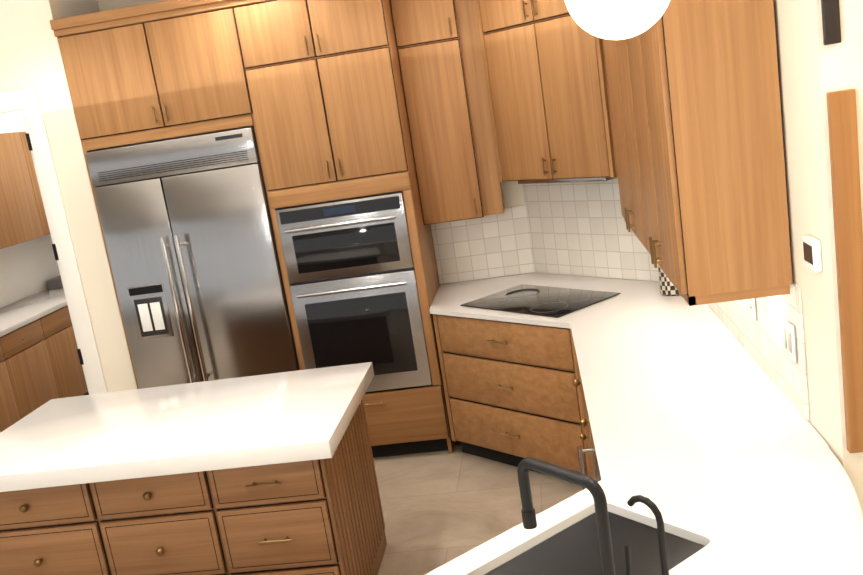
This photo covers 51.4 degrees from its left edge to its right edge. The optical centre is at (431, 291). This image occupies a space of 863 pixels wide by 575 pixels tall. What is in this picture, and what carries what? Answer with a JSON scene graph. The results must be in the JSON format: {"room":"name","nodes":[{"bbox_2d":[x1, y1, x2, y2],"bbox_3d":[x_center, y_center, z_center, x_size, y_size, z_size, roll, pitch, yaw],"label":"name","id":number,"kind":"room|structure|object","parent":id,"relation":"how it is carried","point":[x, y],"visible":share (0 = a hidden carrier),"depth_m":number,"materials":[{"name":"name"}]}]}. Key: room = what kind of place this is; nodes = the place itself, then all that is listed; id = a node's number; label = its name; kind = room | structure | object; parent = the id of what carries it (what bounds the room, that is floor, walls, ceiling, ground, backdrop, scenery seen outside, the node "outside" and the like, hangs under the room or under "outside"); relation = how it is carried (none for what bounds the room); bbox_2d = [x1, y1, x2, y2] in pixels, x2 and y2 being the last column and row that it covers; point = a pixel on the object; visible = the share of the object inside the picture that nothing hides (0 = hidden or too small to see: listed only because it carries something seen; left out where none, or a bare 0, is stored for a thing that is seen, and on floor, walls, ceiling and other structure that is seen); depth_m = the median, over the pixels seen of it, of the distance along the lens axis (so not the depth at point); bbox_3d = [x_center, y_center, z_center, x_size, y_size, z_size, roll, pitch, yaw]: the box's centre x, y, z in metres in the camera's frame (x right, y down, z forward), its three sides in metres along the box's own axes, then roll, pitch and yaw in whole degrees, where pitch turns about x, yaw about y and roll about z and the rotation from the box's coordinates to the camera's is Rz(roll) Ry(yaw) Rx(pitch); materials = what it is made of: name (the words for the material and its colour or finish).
{"room":"kitchen","nodes":[
{"label":"kitchen","id":0,"kind":"room"},
{"bbox_2d":[0,111,59,307],"bbox_3d":[-3.769,-0.601,8.116,0.120,3.120,4.900,-7,12,7],"label":"wall","id":1,"kind":"structure","parent":0,"point":[29,268],"depth_m":8.12,"materials":[{"name":"white paint"}]},
{"bbox_2d":[0,231,5,248],"bbox_3d":[-3.698,-0.682,6.782,0.378,0.900,0.634,-7,12,7],"label":"upper cabinet","id":2,"kind":"object","parent":1,"relation":"attached to","point":[1,232],"depth_m":7.15,"materials":[{"name":"brown wood"}]},
{"bbox_2d":[0,131,47,246],"bbox_3d":[-3.635,-0.821,7.397,0.378,0.900,0.633,-7,12,7],"label":"upper cabinet","id":3,"kind":"object","parent":1,"relation":"attached to","point":[23,217],"depth_m":7.46,"materials":[{"name":"brown wood"}]},
{"bbox_2d":[24,131,49,233],"bbox_3d":[-3.573,-0.961,8.011,0.378,0.900,0.633,-7,12,7],"label":"upper cabinet","id":4,"kind":"object","parent":1,"relation":"attached to","point":[34,178],"depth_m":7.75,"materials":[{"name":"brown wood"}]},
{"bbox_2d":[0,0,136,392],"bbox_3d":[-5.931,0.192,5.929,8.090,3.120,0.120,-7,12,7],"label":"wall","id":5,"kind":"structure","parent":0,"point":[30,55],"depth_m":5.25,"materials":[{"name":"beige paint"}]},
{"bbox_2d":[0,87,107,432],"bbox_3d":[-2.569,0.077,5.555,0.970,2.500,0.143,-7,12,7],"label":"door frame","id":6,"kind":"structure","parent":5,"relation":"attached to","point":[26,102],"depth_m":5.35,"materials":[{"name":"white paint"}]},
{"bbox_2d":[25,133,83,364],"bbox_3d":[-2.203,0.084,5.452,0.030,2.080,0.012,-7,12,7],"label":"door hinge","id":7,"kind":"object","parent":6,"relation":"attached to","point":[54,247],"visible":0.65,"depth_m":5.38,"materials":[{"name":"black"}]},
{"bbox_2d":[59,0,99,17],"bbox_3d":[-1.806,-0.848,7.861,0.210,3.120,4.900,-7,12,7],"label":"wall","id":8,"kind":"structure","parent":0,"point":[69,8],"depth_m":5.40,"materials":[{"name":"white paint"}]},
{"bbox_2d":[98,0,659,284],"bbox_3d":[-0.203,-0.572,5.390,3.510,3.120,0.960,-7,12,7],"label":"wall","id":9,"kind":"structure","parent":0,"point":[513,195],"depth_m":5.67,"materials":[{"name":"beige paint"}]},
{"bbox_2d":[50,0,270,36],"bbox_3d":[-0.582,-1.515,4.091,3.326,0.090,2.880,-7,12,7],"label":"crown molding","id":10,"kind":"structure","parent":9,"relation":"attached to","point":[119,17],"depth_m":5.00,"materials":[{"name":"brown wood"}]},
{"bbox_2d":[390,0,504,224],"bbox_3d":[0.104,-1.132,5.399,0.486,1.390,0.371,-7,12,7],"label":"upper cabinet","id":11,"kind":"object","parent":9,"relation":"attached to","point":[440,57],"visible":0.98,"depth_m":5.28,"materials":[{"name":"brown wood"}]},
{"bbox_2d":[476,0,617,183],"bbox_3d":[0.700,-1.216,4.946,0.359,1.218,1.352,-18,15,-37],"label":"upper cabinet","id":12,"kind":"object","parent":9,"relation":"attached to","point":[547,82],"visible":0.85,"depth_m":4.86,"materials":[{"name":"brown wood"}]},
{"bbox_2d":[373,441,582,574],"bbox_3d":[-0.502,1.474,3.804,19.000,0.100,19.000,-7,12,7],"label":"floor","id":13,"kind":"structure","parent":0,"point":[440,508],"depth_m":4.74,"materials":[{"name":"tile"}]},
{"bbox_2d":[0,336,23,431],"bbox_3d":[-3.429,0.863,6.420,0.618,0.880,0.570,-7,12,7],"label":"base cabinet","id":14,"kind":"object","parent":13,"relation":"on","point":[10,413],"depth_m":6.59,"materials":[{"name":"brown wood"}]},
{"bbox_2d":[4,316,63,416],"bbox_3d":[-3.373,0.737,6.973,0.618,0.880,0.570,-7,12,7],"label":"base cabinet","id":15,"kind":"object","parent":13,"relation":"on","point":[40,365],"depth_m":6.93,"materials":[{"name":"brown wood"}]},
{"bbox_2d":[0,288,66,335],"bbox_3d":[-3.408,0.229,7.155,0.628,0.040,2.300,-7,12,7],"label":"countertop","id":16,"kind":"structure","parent":15,"relation":"on","point":[12,315],"depth_m":7.41,"materials":[{"name":"white stone"}]},
{"bbox_2d":[47,275,62,289],"bbox_3d":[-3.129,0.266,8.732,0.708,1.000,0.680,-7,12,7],"label":"toaster","id":17,"kind":"object","parent":16,"relation":"on","point":[54,283],"visible":0.02,"depth_m":8.35,"materials":[{"name":"grey metal"}]},
{"bbox_2d":[44,304,88,397],"bbox_3d":[-3.316,0.612,7.526,0.618,0.880,0.570,-7,12,7],"label":"base cabinet","id":18,"kind":"object","parent":13,"relation":"on","point":[58,324],"depth_m":7.42,"materials":[{"name":"brown wood"}]},
{"bbox_2d":[85,126,299,388],"bbox_3d":[-1.334,0.076,5.624,1.008,2.083,0.714,-7,12,7],"label":"fridge","id":19,"kind":"object","parent":13,"relation":"on","point":[187,228],"visible":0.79,"depth_m":5.27,"materials":[{"name":"grey metal"}]},
{"bbox_2d":[0,394,386,574],"bbox_3d":[-1.071,1.028,4.005,1.532,0.850,0.896,-7,12,7],"label":"kitchen island","id":20,"kind":"object","parent":13,"relation":"on","point":[270,474],"depth_m":3.57,"materials":[{"name":"brown wood"}]},
{"bbox_2d":[0,362,373,493],"bbox_3d":[-1.139,0.581,3.918,1.650,0.070,0.990,-7,12,7],"label":"island countertop","id":21,"kind":"structure","parent":20,"relation":"on","point":[278,419],"depth_m":3.73,"materials":[{"name":"white stone"}]},
{"bbox_2d":[57,0,454,457],"bbox_3d":[-0.974,-0.295,5.545,1.880,2.750,0.673,-7,12,7],"label":"cabinet block","id":22,"kind":"object","parent":13,"relation":"on","point":[311,92],"visible":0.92,"depth_m":5.07,"materials":[{"name":"brown wood"}]},
{"bbox_2d":[276,191,431,391],"bbox_3d":[-0.421,-0.018,5.522,0.745,1.156,0.691,-7,12,7],"label":"double wall oven","id":23,"kind":"object","parent":22,"relation":"in","point":[349,263],"visible":0.9,"depth_m":5.23,"materials":[{"name":"grey metal"}]},
{"bbox_2d":[433,314,580,474],"bbox_3d":[0.773,0.474,5.185,1.432,0.892,1.363,-7,12,7],"label":"base cabinet","id":24,"kind":"object","parent":13,"relation":"on","point":[514,394],"depth_m":4.88,"materials":[{"name":"brown wood"}]},
{"bbox_2d":[425,272,862,574],"bbox_3d":[-0.239,0.508,3.503,3.015,0.026,4.855,-7,12,7],"label":"countertop","id":25,"kind":"structure","parent":24,"relation":"on","point":[706,434],"depth_m":2.78,"materials":[{"name":"white stone"}]},
{"bbox_2d":[460,284,620,317],"bbox_3d":[0.594,0.045,4.998,0.500,0.007,0.760,-18,15,-37],"label":"cooktop","id":26,"kind":"object","parent":25,"relation":"in","point":[555,302],"visible":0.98,"depth_m":4.96,"materials":[{"name":"black glass"}]},
{"bbox_2d":[517,457,668,574],"bbox_3d":[0.369,0.540,1.990,0.331,0.348,0.250,-7,12,7],"label":"faucet","id":27,"kind":"object","parent":25,"relation":"on","point":[589,483],"visible":1,"depth_m":1.96,"materials":[{"name":"black metal"}]},
{"bbox_2d":[484,511,704,574],"bbox_3d":[0.391,0.801,2.250,0.570,0.210,0.390,-17,14,-35],"label":"sink","id":28,"kind":"object","parent":25,"relation":"in","point":[573,549],"visible":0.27,"depth_m":2.46,"materials":[{"name":"grey metal"}]},
{"bbox_2d":[658,266,679,295],"bbox_3d":[1.236,-0.138,4.663,0.116,0.308,0.116,-7,12,7],"label":"utensil crock","id":29,"kind":"object","parent":25,"relation":"on","point":[667,287],"visible":0.15,"depth_m":4.64,"materials":[{"name":"multicoloured ceramic"}]},
{"bbox_2d":[565,328,584,459],"bbox_3d":[1.069,0.600,4.375,0.673,0.892,0.274,-7,12,7],"label":"base cabinet","id":30,"kind":"object","parent":13,"relation":"on","point":[570,334],"depth_m":4.52,"materials":[{"name":"brown wood"}]},
{"bbox_2d":[569,338,588,475],"bbox_3d":[1.032,0.684,4.006,0.673,0.892,0.487,-7,12,7],"label":"base cabinet","id":31,"kind":"object","parent":13,"relation":"on","point":[572,354],"depth_m":4.48,"materials":[{"name":"brown wood"}]},
{"bbox_2d":[573,370,595,479],"bbox_3d":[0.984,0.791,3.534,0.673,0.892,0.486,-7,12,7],"label":"base cabinet","id":32,"kind":"object","parent":13,"relation":"on","point":[585,429],"depth_m":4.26,"materials":[{"name":"brown wood"}]},
{"bbox_2d":[577,423,600,489],"bbox_3d":[0.891,0.918,3.010,0.693,0.888,0.594,-7,12,7],"label":"dishwasher","id":33,"kind":"object","parent":13,"relation":"on","point":[580,450],"visible":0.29,"depth_m":3.10,"materials":[{"name":"grey metal"}]},
{"bbox_2d":[773,0,862,516],"bbox_3d":[1.326,-0.417,3.554,0.270,3.120,2.370,-7,12,7],"label":"wall","id":34,"kind":"structure","parent":0,"point":[813,69],"depth_m":2.53,"materials":[{"name":"beige paint"}]},
{"bbox_2d":[606,64,622,215],"bbox_3d":[1.033,-1.061,4.390,0.338,1.390,0.259,-7,12,7],"label":"upper cabinet","id":35,"kind":"object","parent":34,"relation":"attached to","point":[606,64],"depth_m":4.56,"materials":[{"name":"brown wood"}]},
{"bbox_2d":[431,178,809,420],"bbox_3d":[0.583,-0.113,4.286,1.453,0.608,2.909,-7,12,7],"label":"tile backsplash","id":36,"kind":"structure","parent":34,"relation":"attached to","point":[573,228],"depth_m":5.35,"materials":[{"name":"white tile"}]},
{"bbox_2d":[749,298,756,320],"bbox_3d":[1.206,0.042,3.377,0.011,0.126,0.083,-7,12,7],"label":"electrical outlet plate","id":37,"kind":"object","parent":36,"relation":"attached to","point":[752,307],"visible":0.67,"depth_m":3.35,"materials":[{"name":"grey plastic"}]},
{"bbox_2d":[782,316,797,363],"bbox_3d":[1.159,0.157,2.913,0.012,0.126,0.128,-7,12,7],"label":"switch plate","id":38,"kind":"object","parent":36,"relation":"attached to","point":[789,338],"visible":1,"depth_m":2.89,"materials":[{"name":"grey plastic"}]},
{"bbox_2d":[603,39,642,243],"bbox_3d":[0.980,-0.942,3.869,0.338,1.390,0.815,-7,12,7],"label":"upper cabinet","id":39,"kind":"object","parent":34,"relation":"attached to","point":[613,49],"depth_m":4.02,"materials":[{"name":"brown wood"}]},
{"bbox_2d":[623,0,792,303],"bbox_3d":[0.900,-0.763,3.078,0.338,1.390,0.814,-7,12,7],"label":"upper cabinet","id":40,"kind":"object","parent":34,"relation":"attached to","point":[694,95],"depth_m":2.75,"materials":[{"name":"brown wood"}]},
{"bbox_2d":[802,235,821,271],"bbox_3d":[1.085,-0.109,2.562,0.022,0.090,0.110,-7,12,7],"label":"thermostat","id":41,"kind":"object","parent":34,"relation":"attached to","point":[812,258],"visible":0.98,"depth_m":2.53,"materials":[{"name":"white plastic"}]},
{"bbox_2d":[821,0,862,452],"bbox_3d":[1.099,-0.253,2.377,0.065,1.450,0.028,-7,12,7],"label":"wood panel","id":42,"kind":"object","parent":34,"relation":"attached to","point":[844,159],"visible":0.96,"depth_m":2.38,"materials":[{"name":"brown wood"}]},
{"bbox_3d":[-4.644,-1.171,3.624,11.550,0.080,19.000,-7,12,7],"label":"ceiling","id":43,"kind":"structure","parent":0,"visible":0},
{"bbox_2d":[564,0,670,39],"bbox_3d":[0.266,-0.934,1.548,0.227,0.980,0.200,-7,12,7],"label":"pendant light","id":44,"kind":"object","parent":43,"relation":"hanging from","point":[614,19],"visible":1,"depth_m":1.58,"materials":[{"name":"white frosted glass"}]}
]}

